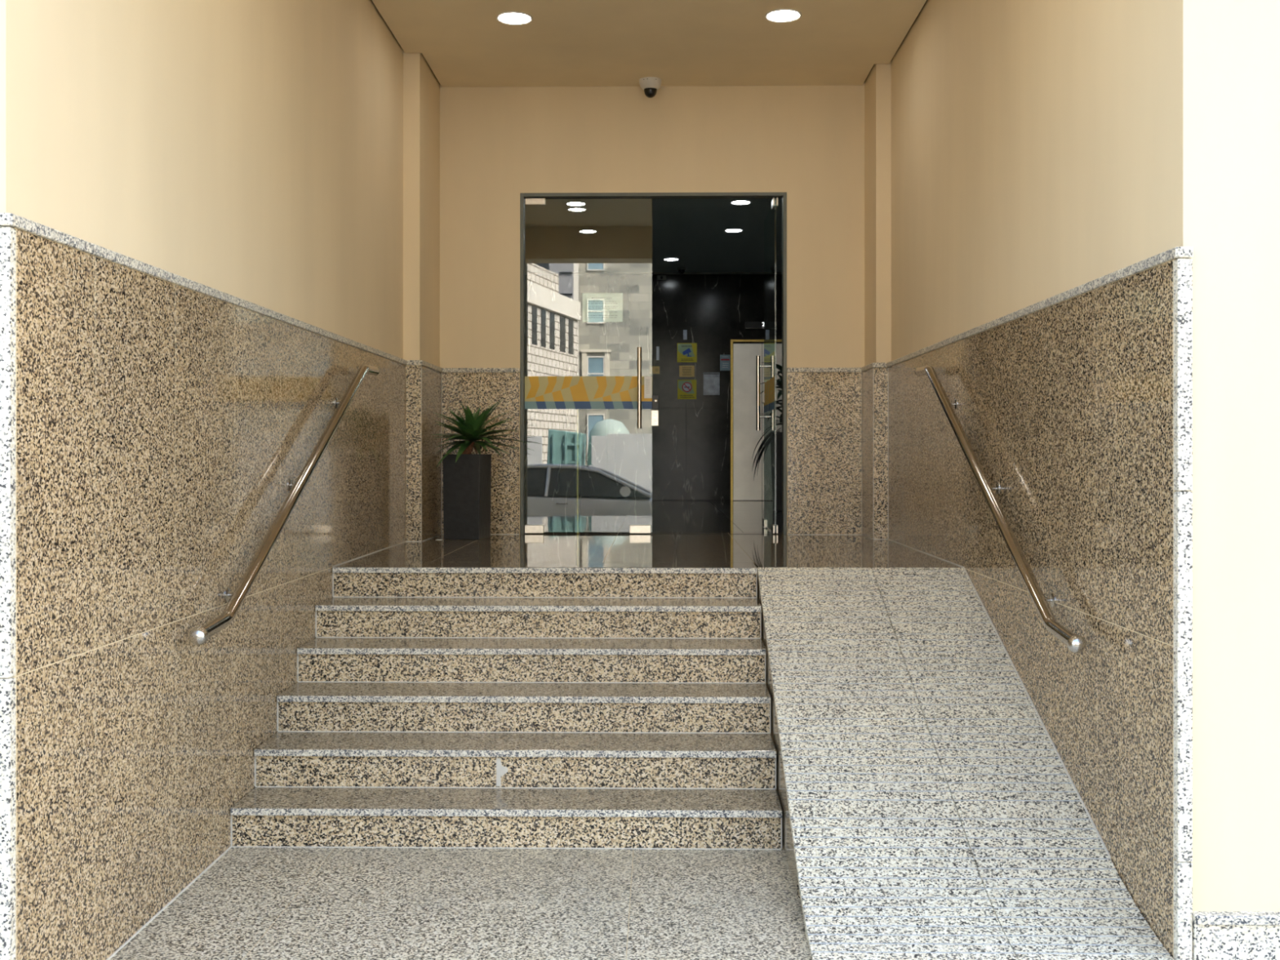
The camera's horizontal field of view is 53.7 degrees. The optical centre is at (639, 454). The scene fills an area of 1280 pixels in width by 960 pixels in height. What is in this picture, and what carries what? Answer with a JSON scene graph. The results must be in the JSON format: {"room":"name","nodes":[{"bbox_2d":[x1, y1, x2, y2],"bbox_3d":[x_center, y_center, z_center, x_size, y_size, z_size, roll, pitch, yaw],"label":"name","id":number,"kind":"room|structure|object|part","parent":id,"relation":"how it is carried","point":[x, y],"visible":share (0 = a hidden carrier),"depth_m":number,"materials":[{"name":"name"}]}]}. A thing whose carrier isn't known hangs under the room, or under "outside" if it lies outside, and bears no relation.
{"room":"building entrance","nodes":[
{"label":"building entrance","id":0,"kind":"room"},
{"bbox_2d":[0,0,70,235],"bbox_3d":[-6.792,-5.920,3.515,10.310,15.100,0.378,0,0,1],"label":"wall","id":1,"kind":"structure","parent":0,"point":[35,34],"depth_m":3.42,"materials":[{"name":"beige paint"}]},
{"bbox_2d":[0,0,442,959],"bbox_3d":[-1.833,-0.567,6.288,0.743,4.194,6.081,0,0,1],"label":"wall","id":2,"kind":"structure","parent":0,"point":[255,184],"depth_m":4.49,"materials":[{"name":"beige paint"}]},
{"bbox_3d":[-1.626,-0.005,3.515,0.019,1.163,0.457,0,0,1],"label":"granite panel","id":3,"kind":"part","parent":2,"relation":"part of","materials":[{"name":"beige stone"}]},
{"bbox_3d":[-1.626,1.054,3.515,0.019,0.951,0.457,0,0,1],"label":"granite panel","id":4,"kind":"part","parent":2,"relation":"part of","materials":[{"name":"beige stone"}]},
{"bbox_3d":[-1.618,-0.005,4.055,0.019,1.163,0.618,0,0,1],"label":"granite panel","id":5,"kind":"part","parent":2,"relation":"part of","materials":[{"name":"beige stone"}]},
{"bbox_3d":[-1.618,1.054,4.055,0.019,0.951,0.618,0,0,1],"label":"granite panel","id":6,"kind":"part","parent":2,"relation":"part of","materials":[{"name":"beige stone"}]},
{"bbox_3d":[-1.609,-0.005,4.670,0.019,1.163,0.608,0,0,1],"label":"granite panel","id":7,"kind":"part","parent":2,"relation":"part of","materials":[{"name":"brown stone"}]},
{"bbox_3d":[-1.609,1.054,4.670,0.019,0.951,0.608,0,0,1],"label":"granite panel","id":8,"kind":"part","parent":2,"relation":"part of","materials":[{"name":"beige stone"}]},
{"bbox_3d":[-1.600,-0.005,5.275,0.019,1.163,0.598,0,0,1],"label":"granite panel","id":9,"kind":"part","parent":2,"relation":"part of","materials":[{"name":"beige stone"}]},
{"bbox_3d":[-1.600,1.054,5.275,0.019,0.951,0.598,0,0,1],"label":"granite panel","id":10,"kind":"part","parent":2,"relation":"part of","materials":[{"name":"beige stone"}]},
{"bbox_2d":[188,364,379,645],"bbox_3d":[-1.525,0.084,5.700,0.118,1.148,2.758,0,0,1],"label":"handrail","id":11,"kind":"object","parent":2,"relation":"attached to","point":[199,635],"visible":1,"depth_m":5.24,"materials":[{"name":"metal"}]},
{"bbox_3d":[-1.591,-0.005,5.875,0.019,1.163,0.598,0,0,1],"label":"granite panel","id":12,"kind":"part","parent":2,"relation":"part of","materials":[{"name":"brown stone"}]},
{"bbox_3d":[-1.591,1.054,5.875,0.019,0.951,0.598,0,0,1],"label":"granite panel","id":13,"kind":"part","parent":2,"relation":"part of","materials":[{"name":"beige stone"}]},
{"bbox_3d":[-1.581,1.054,6.475,0.019,0.951,0.598,0,0,1],"label":"granite panel","id":14,"kind":"part","parent":2,"relation":"part of","materials":[{"name":"beige stone"}]},
{"bbox_3d":[-1.581,-0.005,6.475,0.019,1.163,0.598,0,0,1],"label":"granite panel","id":15,"kind":"part","parent":2,"relation":"part of","materials":[{"name":"brown stone"}]},
{"bbox_3d":[-1.572,-0.005,7.075,0.019,1.163,0.598,0,0,1],"label":"granite panel","id":16,"kind":"part","parent":2,"relation":"part of","materials":[{"name":"brown stone"}]},
{"bbox_3d":[-1.563,-0.005,7.675,0.019,1.163,0.598,0,0,1],"label":"granite panel","id":17,"kind":"part","parent":2,"relation":"part of","materials":[{"name":"brown stone"}]},
{"bbox_3d":[-1.556,-0.005,8.150,0.019,1.163,0.348,0,0,1],"label":"granite panel","id":18,"kind":"part","parent":2,"relation":"part of","materials":[{"name":"brown stone"}]},
{"bbox_3d":[-1.490,-0.006,8.333,0.103,1.161,0.022,0,0,1],"label":"granite panel","id":19,"kind":"part","parent":2,"relation":"part of","materials":[{"name":"brown stone"}]},
{"bbox_3d":[-1.446,-0.006,8.524,0.020,1.161,0.358,0,0,1],"label":"granite panel","id":20,"kind":"part","parent":2,"relation":"part of","materials":[{"name":"brown stone"}]},
{"bbox_3d":[-1.440,-0.006,8.894,0.020,1.161,0.374,0,0,1],"label":"granite panel","id":21,"kind":"part","parent":2,"relation":"part of","materials":[{"name":"brown stone"}]},
{"bbox_2d":[106,844,812,959],"bbox_3d":[0.025,1.588,5.600,3.280,0.124,6.800,0,0,1],"label":"floor","id":22,"kind":"structure","parent":0,"point":[249,903],"depth_m":4.25,"materials":[{"name":"stone"}]},
{"bbox_2d":[230,562,782,849],"bbox_3d":[-0.495,1.052,5.812,2.172,0.955,1.842,0,0,1],"label":"staircase","id":23,"kind":"structure","parent":22,"relation":"on","point":[527,705],"depth_m":5.51,"materials":[{"name":"stone"}]},
{"bbox_2d":[757,567,1173,959],"bbox_3d":[1.082,1.051,5.075,1.088,0.956,2.699,0,0,1],"label":"ramp","id":24,"kind":"object","parent":22,"relation":"on","point":[931,811],"visible":1,"depth_m":4.72,"materials":[{"name":"stone"}]},
{"bbox_2d":[524,301,579,514],"bbox_3d":[-1.302,-0.448,12.246,1.425,2.045,0.260,0,0,1],"label":"window","id":25,"kind":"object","parent":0,"point":[552,451],"visible":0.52,"depth_m":12.11,"materials":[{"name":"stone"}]},
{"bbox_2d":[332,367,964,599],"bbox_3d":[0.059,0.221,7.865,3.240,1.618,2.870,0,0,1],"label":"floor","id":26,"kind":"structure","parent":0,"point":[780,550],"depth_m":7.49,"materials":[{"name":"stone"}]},
{"bbox_2d":[431,398,528,539],"bbox_3d":[-1.135,0.095,8.650,0.667,0.959,0.622,0,0,-27],"label":"potted plant","id":27,"kind":"object","parent":26,"relation":"on","point":[467,476],"visible":1,"depth_m":8.55,"materials":[{"name":"green plant"}]},
{"bbox_3d":[-1.183,0.286,8.664,0.262,0.576,0.262,0,0,11],"label":"planter","id":28,"kind":"part","parent":27,"relation":"part of","materials":[{"name":"black"}]},
{"bbox_2d":[371,0,927,87],"bbox_3d":[0.102,-2.844,9.999,4.700,0.400,13.000,0,0,1],"label":"ceiling","id":29,"kind":"structure","parent":0,"point":[464,43],"depth_m":8.07,"materials":[{"name":"paint"}]},
{"bbox_2d":[496,11,533,24],"bbox_3d":[-0.760,-2.640,7.652,0.220,0.008,0.220,0,0,1],"label":"recessed light","id":30,"kind":"object","parent":29,"relation":"in","point":[507,17],"visible":1,"depth_m":7.64,"materials":[{"name":"white plastic"}]},
{"bbox_2d":[498,13,529,23],"bbox_3d":[-0.760,-2.641,7.652,0.184,0.004,0.184,0,0,-4],"label":"diffuser","id":31,"kind":"object","parent":30,"relation":"attached to","point":[506,18],"depth_m":7.65,"materials":[{"name":"white plastic"}]},
{"bbox_2d":[639,76,662,97],"bbox_3d":[0.074,-2.582,8.930,0.160,0.124,0.160,0,0,1],"label":"dome camera","id":32,"kind":"object","parent":29,"relation":"attached to","point":[650,85],"visible":1,"depth_m":8.88,"materials":[{"name":"white plastic"}]},
{"bbox_2d":[764,8,801,22],"bbox_3d":[0.862,-2.640,7.608,0.220,0.008,0.220,0,0,1],"label":"recessed light","id":33,"kind":"object","parent":29,"relation":"in","point":[778,15],"visible":1,"depth_m":7.59,"materials":[{"name":"white plastic"}]},
{"bbox_2d":[768,10,798,21],"bbox_3d":[0.862,-2.641,7.608,0.184,0.004,0.184,0,0,-4],"label":"diffuser","id":34,"kind":"object","parent":33,"relation":"attached to","point":[773,15],"depth_m":7.61,"materials":[{"name":"white plastic"}]},
{"bbox_2d":[440,82,864,534],"bbox_3d":[0.089,-0.817,9.175,4.500,3.694,0.250,0,0,1],"label":"wall","id":35,"kind":"structure","parent":0,"point":[498,144],"depth_m":9.07,"materials":[{"name":"beige paint"}]},
{"bbox_3d":[-1.145,-0.008,9.088,0.557,1.158,0.020,0,0,1],"label":"granite panel","id":36,"kind":"part","parent":35,"relation":"part of","materials":[{"name":"brown stone"}]},
{"bbox_2d":[524,198,658,533],"bbox_3d":[-0.348,-0.640,9.137,0.970,2.419,0.183,0,0,1],"label":"door","id":37,"kind":"structure","parent":35,"relation":"in","point":[540,392],"depth_m":9.13,"materials":[{"name":"clear glass"}]},
{"bbox_2d":[582,293,622,321],"bbox_3d":[-0.270,-1.062,9.144,0.292,0.209,0.001,0,0,1],"label":"notice","id":38,"kind":"object","parent":37,"relation":"attached to","point":[597,307],"visible":1,"depth_m":9.14,"materials":[{"name":"paper"}]},
{"bbox_3d":[-0.004,-0.478,9.056,0.031,0.580,0.031,0,0,1],"label":"handle","id":39,"kind":"part","parent":37,"relation":"part of","materials":[{"name":"metal"}]},
{"bbox_2d":[644,376,652,398],"bbox_3d":[0.059,-0.484,9.122,0.056,0.159,0.001,0,0,1],"label":"notice","id":40,"kind":"object","parent":37,"relation":"attached to","point":[647,380],"visible":1,"depth_m":9.12,"materials":[{"name":"paper"}]},
{"bbox_3d":[0.108,-0.263,9.130,0.054,0.115,0.044,0,0,1],"label":"lock plate","id":41,"kind":"part","parent":37,"relation":"part of","materials":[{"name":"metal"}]},
{"bbox_2d":[520,191,786,534],"bbox_3d":[0.096,-0.652,9.127,1.915,2.456,0.105,0,0,1],"label":"trim","id":42,"kind":"structure","parent":35,"relation":"attached to","point":[782,195],"depth_m":9.09,"materials":[{"name":"grey metal"}]},
{"bbox_2d":[755,197,777,533],"bbox_3d":[0.983,-0.640,9.576,0.153,2.419,0.944,0,0,1],"label":"door","id":43,"kind":"structure","parent":35,"relation":"in","point":[768,396],"depth_m":9.54,"materials":[{"name":"clear glass"}]},
{"bbox_3d":[0.927,-0.480,9.907,0.031,0.584,0.031,0,0,1],"label":"handle","id":44,"kind":"part","parent":43,"relation":"part of","materials":[{"name":"metal"}]},
{"bbox_3d":[0.984,-0.643,9.574,0.012,2.413,0.925,0,0,1],"label":"glass pane","id":45,"kind":"part","parent":43,"relation":"part of","materials":[{"name":"clear glass"}]},
{"bbox_3d":[1.049,-0.480,9.905,0.031,0.584,0.031,0,0,1],"label":"handle","id":46,"kind":"part","parent":43,"relation":"part of","materials":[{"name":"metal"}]},
{"bbox_3d":[1.320,-0.008,9.051,0.527,1.158,0.020,0,0,1],"label":"granite panel","id":47,"kind":"part","parent":35,"relation":"part of","materials":[{"name":"brown stone"}]},
{"bbox_2d":[524,274,782,500],"bbox_3d":[0.141,-0.770,15.850,5.000,3.600,0.300,0,0,1],"label":"wall","id":48,"kind":"structure","parent":0,"point":[686,456],"depth_m":15.70,"materials":[{"name":"black stone"}]},
{"bbox_3d":[-1.591,-1.406,15.736,0.738,1.656,0.020,0,0,1],"label":"marble panel","id":49,"kind":"part","parent":48,"relation":"part of","materials":[{"name":"stone"}]},
{"bbox_3d":[-0.771,-1.406,15.723,0.898,1.656,0.020,0,0,1],"label":"marble panel","id":50,"kind":"part","parent":48,"relation":"part of","materials":[{"name":"black stone"}]},
{"bbox_3d":[-0.771,-0.002,15.723,0.898,1.148,0.020,0,0,1],"label":"marble panel","id":51,"kind":"part","parent":48,"relation":"part of","materials":[{"name":"stone"}]},
{"bbox_3d":[0.127,-1.406,15.710,0.895,1.656,0.020,0,0,1],"label":"marble panel","id":52,"kind":"part","parent":48,"relation":"part of","materials":[{"name":"black stone"}]},
{"bbox_3d":[0.127,-0.002,15.710,0.895,1.148,0.020,0,0,1],"label":"marble panel","id":53,"kind":"part","parent":48,"relation":"part of","materials":[{"name":"black stone"}]},
{"bbox_2d":[524,271,782,275],"bbox_3d":[0.013,-2.247,15.687,3.950,0.024,0.030,0,0,1],"label":"trim","id":54,"kind":"structure","parent":48,"relation":"attached to","point":[631,273],"depth_m":15.67,"materials":[{"name":"grey metal"}]},
{"bbox_2d":[649,366,659,373],"bbox_3d":[0.181,-1.048,15.697,0.125,0.095,0.004,0,0,1],"label":"plaque","id":55,"kind":"object","parent":48,"relation":"attached to","point":[653,370],"visible":1,"depth_m":15.70,"materials":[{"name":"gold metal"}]},
{"bbox_2d":[656,346,659,359],"bbox_3d":[0.221,-1.255,15.696,0.035,0.170,0.004,0,0,1],"label":"notice","id":56,"kind":"object","parent":48,"relation":"attached to","point":[657,347],"visible":1,"depth_m":15.70,"materials":[{"name":"white paper"}]},
{"bbox_2d":[657,275,666,279],"bbox_3d":[0.268,-2.188,15.640,0.120,0.055,0.054,0,0,1],"label":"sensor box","id":57,"kind":"object","parent":48,"relation":"attached to","point":[659,277],"visible":1,"depth_m":15.62,"materials":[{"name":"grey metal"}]},
{"bbox_2d":[683,329,687,339],"bbox_3d":[0.560,-1.485,15.692,0.047,0.120,0.002,0,0,1],"label":"sticker","id":58,"kind":"object","parent":48,"relation":"attached to","point":[685,331],"visible":1,"depth_m":15.69,"materials":[{"name":"plastic"}]},
{"bbox_2d":[677,379,696,399],"bbox_3d":[0.583,-0.805,15.690,0.234,0.241,0.006,0,0,1],"label":"wall sign","id":59,"kind":"object","parent":48,"relation":"attached to","point":[686,388],"visible":1,"depth_m":15.69,"materials":[{"name":"yellow plastic"}]},
{"bbox_2d":[679,365,694,377],"bbox_3d":[0.582,-1.032,15.691,0.189,0.141,0.004,0,0,1],"label":"plaque","id":60,"kind":"object","parent":48,"relation":"attached to","point":[684,371],"visible":1,"depth_m":15.69,"materials":[{"name":"gold metal"}]},
{"bbox_2d":[677,342,697,362],"bbox_3d":[0.583,-1.262,15.690,0.244,0.239,0.005,0,0,1],"label":"wall sign","id":61,"kind":"object","parent":48,"relation":"attached to","point":[686,352],"visible":1,"depth_m":15.69,"materials":[{"name":"yellow plastic"}]},
{"bbox_3d":[0.847,-1.406,15.699,0.541,1.656,0.020,0,0,1],"label":"marble panel","id":62,"kind":"part","parent":48,"relation":"part of","materials":[{"name":"black stone"}]},
{"bbox_3d":[0.847,-0.002,15.699,0.541,1.148,0.020,0,0,1],"label":"marble panel","id":63,"kind":"part","parent":48,"relation":"part of","materials":[{"name":"black stone"}]},
{"bbox_2d":[703,372,719,395],"bbox_3d":[0.887,-0.875,15.683,0.202,0.279,0.010,0,0,1],"label":"notice","id":64,"kind":"object","parent":48,"relation":"attached to","point":[711,380],"visible":1,"depth_m":15.68,"materials":[{"name":"paper"}]},
{"bbox_2d":[720,355,729,370],"bbox_3d":[1.056,-1.137,15.683,0.125,0.195,0.004,0,0,1],"label":"notice","id":65,"kind":"object","parent":48,"relation":"attached to","point":[724,359],"visible":1,"depth_m":15.68,"materials":[{"name":"paper"}]},
{"bbox_3d":[1.569,-1.845,15.688,0.899,0.779,0.020,0,0,1],"label":"marble panel","id":66,"kind":"part","parent":48,"relation":"part of","materials":[{"name":"black stone"}]},
{"bbox_2d":[730,339,782,501],"bbox_3d":[1.511,-0.425,15.664,0.775,2.000,0.050,0,0,1],"label":"door","id":67,"kind":"structure","parent":48,"relation":"in","point":[744,437],"depth_m":15.68,"materials":[{"name":"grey metal"}]},
{"bbox_3d":[1.335,-0.403,15.685,0.357,1.944,0.012,0,0,1],"label":"door panel","id":68,"kind":"part","parent":67,"relation":"part of","materials":[{"name":"metal"}]},
{"bbox_3d":[1.511,0.573,15.664,0.713,0.004,0.050,0,0,1],"label":"lift sill","id":69,"kind":"part","parent":67,"relation":"part of","materials":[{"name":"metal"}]},
{"bbox_3d":[1.691,-0.403,15.680,0.348,1.944,0.012,0,0,1],"label":"door panel","id":70,"kind":"part","parent":67,"relation":"part of","materials":[{"name":"metal"}]},
{"bbox_2d":[745,321,777,328],"bbox_3d":[1.500,-1.600,15.662,0.395,0.090,0.034,0,0,1],"label":"indicator","id":71,"kind":"object","parent":48,"relation":"attached to","point":[748,325],"visible":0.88,"depth_m":15.65,"materials":[{"name":"black plastic"}]},
{"bbox_2d":[524,198,782,272],"bbox_3d":[0.092,-2.360,12.650,5.000,0.200,6.700,0,0,1],"label":"ceiling","id":72,"kind":"structure","parent":0,"point":[631,235],"depth_m":13.05,"materials":[{"name":"paint"}]},
{"bbox_2d":[565,201,586,206],"bbox_3d":[-0.577,-2.256,11.380,0.184,0.008,0.184,0,0,1],"label":"recessed light","id":73,"kind":"object","parent":72,"relation":"in","point":[569,203],"visible":1,"depth_m":11.37,"materials":[{"name":"white plastic"}]},
{"bbox_2d":[567,202,584,205],"bbox_3d":[-0.577,-2.257,11.380,0.154,0.004,0.154,0,0,32],"label":"diffuser","id":74,"kind":"object","parent":73,"relation":"attached to","point":[568,203],"depth_m":11.37,"materials":[{"name":"white plastic"}]},
{"bbox_2d":[578,229,596,233],"bbox_3d":[-0.526,-2.256,12.790,0.184,0.008,0.184,0,0,1],"label":"recessed light","id":75,"kind":"object","parent":72,"relation":"in","point":[584,231],"visible":1,"depth_m":12.79,"materials":[{"name":"white plastic"}]},
{"bbox_2d":[580,230,595,232],"bbox_3d":[-0.526,-2.257,12.790,0.154,0.004,0.154,0,0,-40],"label":"diffuser","id":76,"kind":"object","parent":75,"relation":"attached to","point":[581,231],"depth_m":12.79,"materials":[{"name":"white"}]},
{"bbox_2d":[663,257,679,261],"bbox_3d":[0.362,-2.256,14.626,0.184,0.008,0.184,0,0,1],"label":"recessed light","id":77,"kind":"object","parent":72,"relation":"in","point":[665,259],"visible":1,"depth_m":14.61,"materials":[{"name":"white plastic"}]},
{"bbox_2d":[724,228,742,232],"bbox_3d":[0.944,-2.256,12.737,0.184,0.008,0.184,0,0,1],"label":"recessed light","id":78,"kind":"object","parent":72,"relation":"in","point":[730,230],"visible":1,"depth_m":12.74,"materials":[{"name":"white plastic"}]},
{"bbox_2d":[725,229,741,231],"bbox_3d":[0.944,-2.257,12.737,0.154,0.004,0.154,0,0,32],"label":"diffuser","id":79,"kind":"object","parent":78,"relation":"attached to","point":[726,230],"depth_m":12.74,"materials":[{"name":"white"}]},
{"bbox_2d":[730,200,751,204],"bbox_3d":[0.902,-2.256,11.318,0.184,0.008,0.184,0,0,1],"label":"recessed light","id":80,"kind":"object","parent":72,"relation":"in","point":[735,202],"visible":1,"depth_m":11.30,"materials":[{"name":"white plastic"}]},
{"bbox_2d":[732,200,749,204],"bbox_3d":[0.902,-2.257,11.318,0.154,0.004,0.154,0,0,32],"label":"diffuser","id":81,"kind":"object","parent":80,"relation":"attached to","point":[733,202],"depth_m":11.31,"materials":[{"name":"white plastic"}]},
{"bbox_2d":[524,500,782,533],"bbox_3d":[0.092,0.802,12.650,5.000,0.455,6.700,0,0,1],"label":"floor","id":82,"kind":"structure","parent":0,"point":[594,516],"depth_m":11.58,"materials":[{"name":"stone"}]},
{"bbox_2d":[751,362,782,511],"bbox_3d":[1.472,-0.241,12.876,0.664,1.630,0.623,0,0,1],"label":"plant","id":83,"kind":"object","parent":82,"relation":"on","point":[778,435],"visible":0.22,"depth_m":12.69,"materials":[{"name":"green plant"}]},
{"bbox_3d":[1.541,0.174,12.878,0.399,0.800,0.380,0,0,1],"label":"pot","id":84,"kind":"part","parent":83,"relation":"part of","materials":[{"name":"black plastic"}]},
{"bbox_2d":[861,0,1193,959],"bbox_3d":[1.920,-0.567,6.519,0.758,4.194,5.506,0,0,1],"label":"wall","id":85,"kind":"structure","parent":0,"point":[1004,140],"depth_m":4.99,"materials":[{"name":"beige paint"}]},
{"bbox_3d":[1.594,-0.006,8.807,0.020,1.161,0.456,0,0,1],"label":"granite panel","id":86,"kind":"part","parent":85,"relation":"part of","materials":[{"name":"brown stone"}]},
{"bbox_3d":[1.629,-0.006,8.565,0.098,1.161,0.022,0,0,1],"label":"granite panel","id":87,"kind":"part","parent":85,"relation":"part of","materials":[{"name":"brown stone"}]},
{"bbox_3d":[1.686,-0.004,8.240,0.022,1.165,0.628,0,0,1],"label":"granite panel","id":88,"kind":"part","parent":85,"relation":"part of","materials":[{"name":"brown stone"}]},
{"bbox_3d":[1.677,-0.004,7.630,0.022,1.165,0.588,0,0,1],"label":"granite panel","id":89,"kind":"part","parent":85,"relation":"part of","materials":[{"name":"brown stone"}]},
{"bbox_3d":[1.668,-0.004,7.056,0.022,1.165,0.558,0,0,1],"label":"granite panel","id":90,"kind":"part","parent":85,"relation":"part of","materials":[{"name":"brown stone"}]},
{"bbox_3d":[1.660,-0.004,6.490,0.022,1.165,0.568,0,0,1],"label":"granite panel","id":91,"kind":"part","parent":85,"relation":"part of","materials":[{"name":"brown stone"}]},
{"bbox_3d":[1.660,1.054,6.490,0.022,0.949,0.568,0,0,1],"label":"granite panel","id":92,"kind":"part","parent":85,"relation":"part of","materials":[{"name":"beige stone"}]},
{"bbox_3d":[1.651,-0.004,5.901,0.022,1.165,0.608,0,0,1],"label":"granite panel","id":93,"kind":"part","parent":85,"relation":"part of","materials":[{"name":"brown stone"}]},
{"bbox_3d":[1.651,1.054,5.901,0.022,0.949,0.608,0,0,1],"label":"granite panel","id":94,"kind":"part","parent":85,"relation":"part of","materials":[{"name":"beige stone"}]},
{"bbox_2d":[915,365,1086,653],"bbox_3d":[1.579,0.103,5.773,0.118,1.188,2.738,0,0,1],"label":"handrail","id":95,"kind":"object","parent":85,"relation":"attached to","point":[1076,643],"visible":1,"depth_m":5.33,"materials":[{"name":"metal"}]},
{"bbox_3d":[1.642,-0.004,5.301,0.022,1.165,0.588,0,0,1],"label":"granite panel","id":96,"kind":"part","parent":85,"relation":"part of","materials":[{"name":"brown stone"}]},
{"bbox_3d":[1.642,1.054,5.301,0.022,0.949,0.588,0,0,1],"label":"granite panel","id":97,"kind":"part","parent":85,"relation":"part of","materials":[{"name":"beige stone"}]},
{"bbox_3d":[1.633,-0.004,4.741,0.022,1.165,0.528,0,0,1],"label":"granite panel","id":98,"kind":"part","parent":85,"relation":"part of","materials":[{"name":"brown stone"}]},
{"bbox_3d":[1.633,1.054,4.741,0.022,0.949,0.528,0,0,1],"label":"granite panel","id":99,"kind":"part","parent":85,"relation":"part of","materials":[{"name":"beige stone"}]},
{"bbox_3d":[1.624,-0.004,4.145,0.022,1.165,0.659,0,0,1],"label":"granite panel","id":100,"kind":"part","parent":85,"relation":"part of","materials":[{"name":"brown stone"}]},
{"bbox_3d":[1.624,1.054,4.145,0.022,0.949,0.659,0,0,1],"label":"granite panel","id":101,"kind":"part","parent":85,"relation":"part of","materials":[{"name":"beige stone"}]},
{"bbox_2d":[1144,0,1279,959],"bbox_3d":[13.845,-5.920,3.740,24.427,15.100,0.340,0,0,1],"label":"wall","id":102,"kind":"structure","parent":0,"point":[1212,67],"depth_m":3.79,"materials":[{"name":"beige paint"}]},
{"bbox_3d":[2.253,1.459,3.774,1.198,0.118,0.025,0,0,1],"label":"panel","id":103,"kind":"part","parent":102,"relation":"part of","materials":[{"name":"white stone"}]}
]}

